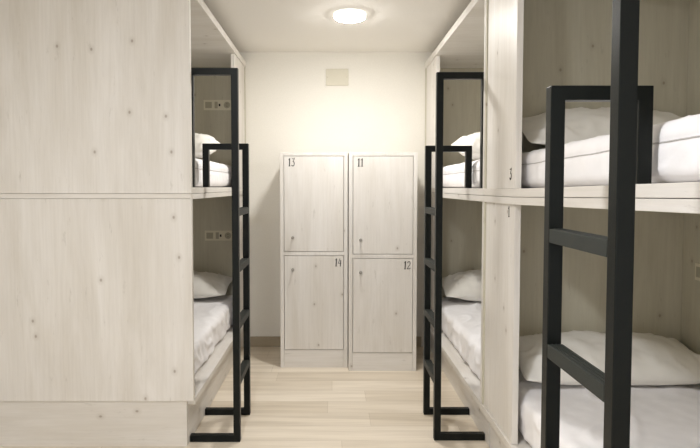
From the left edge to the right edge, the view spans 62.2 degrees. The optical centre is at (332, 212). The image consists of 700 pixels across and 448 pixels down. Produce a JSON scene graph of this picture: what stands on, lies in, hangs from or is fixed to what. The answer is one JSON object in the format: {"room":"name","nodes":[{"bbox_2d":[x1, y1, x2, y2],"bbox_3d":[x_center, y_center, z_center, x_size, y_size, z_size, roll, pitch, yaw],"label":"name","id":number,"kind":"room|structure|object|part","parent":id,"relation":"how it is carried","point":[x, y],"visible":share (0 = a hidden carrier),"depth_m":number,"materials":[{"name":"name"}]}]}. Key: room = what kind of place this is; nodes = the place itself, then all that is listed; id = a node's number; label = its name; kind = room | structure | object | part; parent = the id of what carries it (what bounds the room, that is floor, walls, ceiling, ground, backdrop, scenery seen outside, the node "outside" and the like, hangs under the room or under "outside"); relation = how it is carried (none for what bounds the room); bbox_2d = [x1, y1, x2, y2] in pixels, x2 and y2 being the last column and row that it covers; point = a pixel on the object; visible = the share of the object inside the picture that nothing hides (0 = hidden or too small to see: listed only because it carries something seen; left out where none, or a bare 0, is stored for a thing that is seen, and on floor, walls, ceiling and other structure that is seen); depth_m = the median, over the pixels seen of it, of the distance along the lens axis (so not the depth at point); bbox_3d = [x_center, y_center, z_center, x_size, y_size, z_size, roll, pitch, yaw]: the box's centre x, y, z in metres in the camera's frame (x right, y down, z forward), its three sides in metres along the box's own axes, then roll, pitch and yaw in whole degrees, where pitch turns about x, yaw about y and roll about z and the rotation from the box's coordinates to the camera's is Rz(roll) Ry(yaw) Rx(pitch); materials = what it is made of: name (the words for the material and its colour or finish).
{"room":"dormitory","nodes":[
{"label":"dormitory","id":0,"kind":"room"},
{"bbox_2d":[0,346,489,447],"bbox_3d":[0.025,1.330,1.696,3.770,0.100,6.673,0,3,0],"label":"floor","id":1,"kind":"structure","parent":0,"point":[292,407],"depth_m":3.53,"materials":[{"name":"brown wood"}]},
{"bbox_2d":[0,0,245,445],"bbox_3d":[-1.238,-0.013,3.917,1.035,2.390,1.908,0,3,0],"label":"bunk bed","id":2,"kind":"object","parent":1,"relation":"on","point":[104,223],"depth_m":2.97,"materials":[{"name":"brown wood"}]},
{"bbox_3d":[-1.238,-0.631,2.948,1.035,1.070,0.026,0,2,0],"label":"foot panel","id":3,"kind":"part","parent":2,"relation":"part of","materials":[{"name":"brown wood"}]},
{"bbox_3d":[-1.238,0.455,2.996,1.035,1.050,0.026,0,2,0],"label":"foot panel","id":4,"kind":"part","parent":2,"relation":"part of","materials":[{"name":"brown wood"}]},
{"bbox_3d":[-1.238,-0.122,3.926,1.034,0.028,1.881,0,2,0],"label":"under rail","id":5,"kind":"part","parent":2,"relation":"part of","materials":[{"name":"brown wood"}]},
{"bbox_2d":[205,102,211,107],"bbox_3d":[-1.026,-0.889,4.803,0.055,0.051,0.004,0,2,0],"label":"switch","id":6,"kind":"object","parent":2,"relation":"attached to","point":[207,104],"depth_m":4.80,"materials":[{"name":"beige plastic"}]},
{"bbox_2d":[206,233,212,238],"bbox_3d":[-1.026,0.195,4.850,0.055,0.051,0.004,0,2,0],"label":"switch","id":7,"kind":"object","parent":2,"relation":"attached to","point":[208,235],"depth_m":4.85,"materials":[{"name":"beige plastic"}]},
{"bbox_3d":[-1.240,0.370,4.879,1.031,1.039,0.020,0,2,0],"label":"head panel","id":8,"kind":"part","parent":2,"relation":"part of","materials":[{"name":"beige wood"}]},
{"bbox_2d":[194,295,232,374],"bbox_3d":[-1.235,0.814,3.960,0.931,0.230,1.847,0,3,0],"label":"mattress","id":9,"kind":"object","parent":2,"relation":"on","point":[213,316],"visible":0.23,"depth_m":3.99,"materials":[{"name":"white fabric"}]},
{"bbox_2d":[193,270,231,298],"bbox_3d":[-1.198,0.571,4.669,0.739,0.205,0.397,0,3,0],"label":"pillow","id":10,"kind":"object","parent":9,"relation":"on","point":[206,284],"visible":0.45,"depth_m":4.55,"materials":[{"name":"white fabric"}]},
{"bbox_2d":[195,158,231,186],"bbox_3d":[-1.238,-0.264,3.912,0.924,0.187,1.849,0,3,0],"label":"mattress","id":11,"kind":"object","parent":2,"relation":"on","point":[220,174],"visible":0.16,"depth_m":3.91,"materials":[{"name":"white fabric"}]},
{"bbox_2d":[195,133,218,157],"bbox_3d":[-1.192,-0.465,3.985,0.787,0.208,0.398,0,3,0],"label":"pillow","id":12,"kind":"object","parent":11,"relation":"on","point":[200,139],"visible":0.14,"depth_m":3.87,"materials":[{"name":"white fabric"}]},
{"bbox_3d":[-0.952,-0.889,4.807,0.232,0.083,0.012,0,3,0],"label":"socket strip","id":13,"kind":"part","parent":2,"relation":"part of","materials":[{"name":"beige plastic"}]},
{"bbox_3d":[-1.238,-1.185,3.880,1.035,0.045,1.881,0,2,0],"label":"roof panel","id":14,"kind":"part","parent":2,"relation":"part of","materials":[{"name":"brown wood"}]},
{"bbox_3d":[-0.952,0.195,4.854,0.232,0.083,0.012,0,3,0],"label":"socket strip","id":15,"kind":"part","parent":2,"relation":"part of","materials":[{"name":"beige plastic"}]},
{"bbox_3d":[-1.240,-0.706,4.832,1.031,0.993,0.020,0,2,0],"label":"head panel","id":16,"kind":"part","parent":2,"relation":"part of","materials":[{"name":"beige wood"}]},
{"bbox_2d":[190,68,250,441],"bbox_3d":[-0.624,0.228,3.234,0.267,1.968,0.398,0,3,0],"label":"ladder","id":17,"kind":"object","parent":2,"relation":"attached to","point":[241,370],"visible":0.94,"depth_m":3.07,"materials":[{"name":"black metal"}]},
{"bbox_3d":[-0.624,0.401,3.424,0.267,1.606,0.036,0,2,0],"label":"frame","id":18,"kind":"part","parent":17,"relation":"part of","materials":[{"name":"black metal"}]},
{"bbox_2d":[224,102,229,107],"bbox_3d":[-0.875,-0.889,4.803,0.054,0.054,0.002,0,2,0],"label":"socket","id":19,"kind":"object","parent":2,"relation":"attached to","point":[226,104],"depth_m":4.80,"materials":[{"name":"beige plastic"}]},
{"bbox_2d":[225,232,230,238],"bbox_3d":[-0.875,0.195,4.851,0.054,0.054,0.002,0,2,0],"label":"socket","id":20,"kind":"object","parent":2,"relation":"attached to","point":[227,234],"depth_m":4.85,"materials":[{"name":"beige plastic"}]},
{"bbox_3d":[-0.744,-0.695,4.577,0.027,0.993,0.487,0,2,0],"label":"panel","id":21,"kind":"part","parent":2,"relation":"part of","materials":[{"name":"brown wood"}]},
{"bbox_3d":[-0.744,0.382,4.625,0.027,1.039,0.487,0,2,0],"label":"panel","id":22,"kind":"part","parent":2,"relation":"part of","materials":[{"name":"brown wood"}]},
{"bbox_2d":[280,152,347,367],"bbox_3d":[-0.138,0.349,4.578,0.502,1.609,0.597,0,3,0],"label":"locker","id":23,"kind":"object","parent":1,"relation":"on","point":[313,185],"visible":1,"depth_m":4.31,"materials":[{"name":"brown wood"}]},
{"bbox_3d":[-0.138,0.675,4.338,0.439,0.703,0.020,0,2,0],"label":"door","id":24,"kind":"part","parent":23,"relation":"part of","materials":[{"name":"brown wood"}]},
{"bbox_3d":[-0.138,-0.062,4.305,0.439,0.704,0.020,0,2,0],"label":"door","id":25,"kind":"part","parent":23,"relation":"part of","materials":[{"name":"brown wood"}]},
{"bbox_2d":[348,152,417,370],"bbox_3d":[0.367,0.353,4.538,0.497,1.604,0.677,0,3,0],"label":"locker","id":26,"kind":"object","parent":1,"relation":"on","point":[382,186],"visible":0.99,"depth_m":4.24,"materials":[{"name":"brown wood"}]},
{"bbox_3d":[0.367,0.684,4.258,0.434,0.693,0.020,0,2,0],"label":"door","id":27,"kind":"part","parent":26,"relation":"part of","materials":[{"name":"brown wood"}]},
{"bbox_3d":[0.367,-0.051,4.226,0.434,0.709,0.020,0,2,0],"label":"door","id":28,"kind":"part","parent":26,"relation":"part of","materials":[{"name":"brown wood"}]},
{"bbox_2d":[423,0,522,445],"bbox_3d":[1.284,-0.009,3.917,1.032,2.382,1.909,0,3,0],"label":"bunk bed","id":29,"kind":"object","parent":1,"relation":"on","point":[463,48],"visible":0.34,"depth_m":4.58,"materials":[{"name":"brown wood"}]},
{"bbox_3d":[0.791,0.395,4.638,0.027,1.042,0.462,0,2,0],"label":"panel","id":30,"kind":"part","parent":29,"relation":"part of","materials":[{"name":"brown wood"}]},
{"bbox_3d":[0.791,-0.688,4.590,0.027,0.989,0.462,0,2,0],"label":"panel","id":31,"kind":"part","parent":29,"relation":"part of","materials":[{"name":"brown wood"}]},
{"bbox_2d":[423,72,484,439],"bbox_3d":[0.678,0.236,3.246,0.271,1.950,0.386,0,3,0],"label":"ladder","id":32,"kind":"object","parent":29,"relation":"attached to","point":[431,370],"visible":0.94,"depth_m":3.09,"materials":[{"name":"black metal"}]},
{"bbox_3d":[0.678,0.407,3.429,0.271,1.594,0.036,0,2,0],"label":"frame","id":33,"kind":"part","parent":32,"relation":"part of","materials":[{"name":"black metal"}]},
{"bbox_3d":[1.286,-0.698,4.832,1.028,0.989,0.020,0,2,0],"label":"head panel","id":34,"kind":"part","parent":29,"relation":"part of","materials":[{"name":"beige wood"}]},
{"bbox_3d":[1.284,-1.175,3.866,1.032,0.047,1.909,0,2,0],"label":"roof panel","id":35,"kind":"part","parent":29,"relation":"part of","materials":[{"name":"brown wood"}]},
{"bbox_3d":[1.284,-0.111,3.912,1.032,0.031,1.909,0,2,0],"label":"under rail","id":36,"kind":"part","parent":29,"relation":"part of","materials":[{"name":"brown wood"}]},
{"bbox_2d":[442,297,480,378],"bbox_3d":[1.286,0.836,3.956,0.928,0.218,1.856,0,3,0],"label":"mattress","id":37,"kind":"object","parent":29,"relation":"on","point":[461,319],"visible":0.16,"depth_m":3.95,"materials":[{"name":"white fabric"}]},
{"bbox_2d":[442,269,481,300],"bbox_3d":[1.262,0.578,4.670,0.768,0.237,0.395,0,3,0],"label":"pillow","id":38,"kind":"object","parent":37,"relation":"on","point":[466,285],"visible":0.41,"depth_m":4.53,"materials":[{"name":"white fabric"}]},
{"bbox_2d":[443,160,479,187],"bbox_3d":[1.284,-0.254,3.909,0.933,0.179,1.856,0,3,0],"label":"mattress","id":39,"kind":"object","parent":29,"relation":"on","point":[453,175],"visible":0.2,"depth_m":3.80,"materials":[{"name":"white fabric"}]},
{"bbox_2d":[451,132,479,159],"bbox_3d":[1.238,-0.459,3.986,0.777,0.226,0.396,0,3,0],"label":"pillow","id":40,"kind":"object","parent":39,"relation":"on","point":[473,140],"visible":0.25,"depth_m":3.86,"materials":[{"name":"white fabric"}]},
{"bbox_3d":[1.286,0.384,4.879,1.028,1.042,0.020,0,2,0],"label":"head panel","id":41,"kind":"part","parent":29,"relation":"part of","materials":[{"name":"beige wood"}]},
{"bbox_3d":[1.286,0.466,2.995,1.029,1.042,0.024,0,2,0],"label":"foot panel","id":42,"kind":"part","parent":29,"relation":"part of","materials":[{"name":"brown wood"}]},
{"bbox_3d":[1.286,-0.616,2.948,1.029,0.988,0.024,0,2,0],"label":"foot panel","id":43,"kind":"part","parent":29,"relation":"part of","materials":[{"name":"brown wood"}]},
{"bbox_2d":[481,0,699,447],"bbox_3d":[1.284,0.075,1.984,1.032,2.382,1.955,0,3,0],"label":"bunk bed","id":44,"kind":"object","parent":1,"relation":"on","point":[533,46],"depth_m":2.90,"materials":[{"name":"brown wood"}]},
{"bbox_3d":[0.791,0.478,2.728,0.027,1.042,0.461,0,2,0],"label":"panel","id":45,"kind":"part","parent":44,"relation":"part of","materials":[{"name":"brown wood"}]},
{"bbox_3d":[0.791,-0.605,2.681,0.027,0.989,0.461,0,2,0],"label":"panel","id":46,"kind":"part","parent":44,"relation":"part of","materials":[{"name":"brown wood"}]},
{"bbox_3d":[1.286,0.467,2.969,1.028,1.042,0.020,0,2,0],"label":"head panel","id":47,"kind":"part","parent":44,"relation":"part of","materials":[{"name":"beige wood"}]},
{"bbox_3d":[1.286,-0.615,2.922,1.028,0.989,0.020,0,2,0],"label":"head panel","id":48,"kind":"part","parent":44,"relation":"part of","materials":[{"name":"beige wood"}]},
{"bbox_3d":[1.284,-0.038,1.979,1.032,0.053,1.955,0,2,0],"label":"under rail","id":49,"kind":"part","parent":44,"relation":"part of","materials":[{"name":"brown wood"}]},
{"bbox_2d":[541,0,653,447],"bbox_3d":[0.686,0.304,1.343,0.261,1.980,0.389,0,3,0],"label":"ladder","id":50,"kind":"object","parent":44,"relation":"attached to","point":[631,103],"visible":0.99,"depth_m":1.17,"materials":[{"name":"black metal"}]},
{"bbox_3d":[0.686,0.312,1.167,0.261,1.980,0.037,0,2,0],"label":"frame","id":51,"kind":"part","parent":50,"relation":"part of","materials":[{"name":"black metal"}]},
{"bbox_2d":[518,369,699,447],"bbox_3d":[1.287,0.921,2.024,0.926,0.216,1.900,0,3,0],"label":"mattress","id":52,"kind":"object","parent":44,"relation":"on","point":[661,416],"visible":0.51,"depth_m":2.35,"materials":[{"name":"white fabric"}]},
{"bbox_2d":[519,330,699,384],"bbox_3d":[1.308,0.683,2.771,0.884,0.198,0.375,0,3,0],"label":"pillow","id":53,"kind":"object","parent":52,"relation":"on","point":[656,359],"visible":0.55,"depth_m":2.65,"materials":[{"name":"white fabric"}]},
{"bbox_2d":[521,114,699,187],"bbox_3d":[1.291,-0.179,1.976,0.918,0.197,1.900,0,3,0],"label":"mattress","id":54,"kind":"object","parent":44,"relation":"on","point":[675,143],"visible":0.44,"depth_m":1.54,"materials":[{"name":"white fabric"}]},
{"bbox_2d":[522,107,682,144],"bbox_3d":[1.315,-0.403,2.742,0.869,0.220,0.338,0,3,0],"label":"pillow","id":55,"kind":"object","parent":54,"relation":"on","point":[581,123],"visible":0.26,"depth_m":2.63,"materials":[{"name":"white fabric"}]},
{"bbox_3d":[1.773,0.293,2.719,0.012,0.083,0.232,0,3,0],"label":"socket strip","id":56,"kind":"part","parent":44,"relation":"part of","materials":[{"name":"beige plastic"}]},
{"bbox_2d":[696,267,699,277],"bbox_3d":[1.769,0.290,2.794,0.004,0.051,0.055,0,2,0],"label":"switch","id":57,"kind":"object","parent":44,"relation":"attached to","point":[697,268],"depth_m":2.81,"materials":[{"name":"beige plastic"}]},
{"bbox_2d":[239,52,432,345],"bbox_3d":[0.025,-0.097,4.923,3.770,2.471,0.100,0,3,0],"label":"wall","id":58,"kind":"structure","parent":0,"point":[290,106],"depth_m":4.84,"materials":[{"name":"beige paint"}]},
{"bbox_2d":[250,336,420,346],"bbox_3d":[0.026,1.097,4.918,1.452,0.086,0.014,0,3,0],"label":"baseboard","id":59,"kind":"structure","parent":58,"relation":"attached to","point":[255,341],"depth_m":4.91,"materials":[{"name":"grey wood"}]},
{"bbox_2d":[326,69,347,85],"bbox_3d":[0.039,-1.124,4.823,0.186,0.137,0.010,0,3,0],"label":"wall plate","id":60,"kind":"object","parent":58,"relation":"attached to","point":[334,77],"visible":1,"depth_m":4.82,"materials":[{"name":"plastic"}]},
{"bbox_2d":[203,0,471,51],"bbox_3d":[0.025,-1.238,1.584,3.770,0.100,6.673,0,3,0],"label":"ceiling","id":61,"kind":"structure","parent":0,"point":[250,25],"depth_m":4.00,"materials":[{"name":"paint"}]},
{"bbox_2d":[334,9,365,22],"bbox_3d":[0.112,-1.261,3.749,0.208,0.042,0.208,0,3,0],"label":"ceiling light","id":62,"kind":"object","parent":61,"relation":"attached to","point":[346,15],"visible":1,"depth_m":3.69,"materials":[{"name":"white plastic"}]},
{"bbox_2d":[335,13,364,22],"bbox_3d":[0.112,-1.251,3.749,0.199,0.023,0.199,0,2,0],"label":"diffuser","id":63,"kind":"object","parent":62,"relation":"attached to","point":[341,17],"depth_m":3.70,"materials":[{"name":"white plastic"}]}
]}

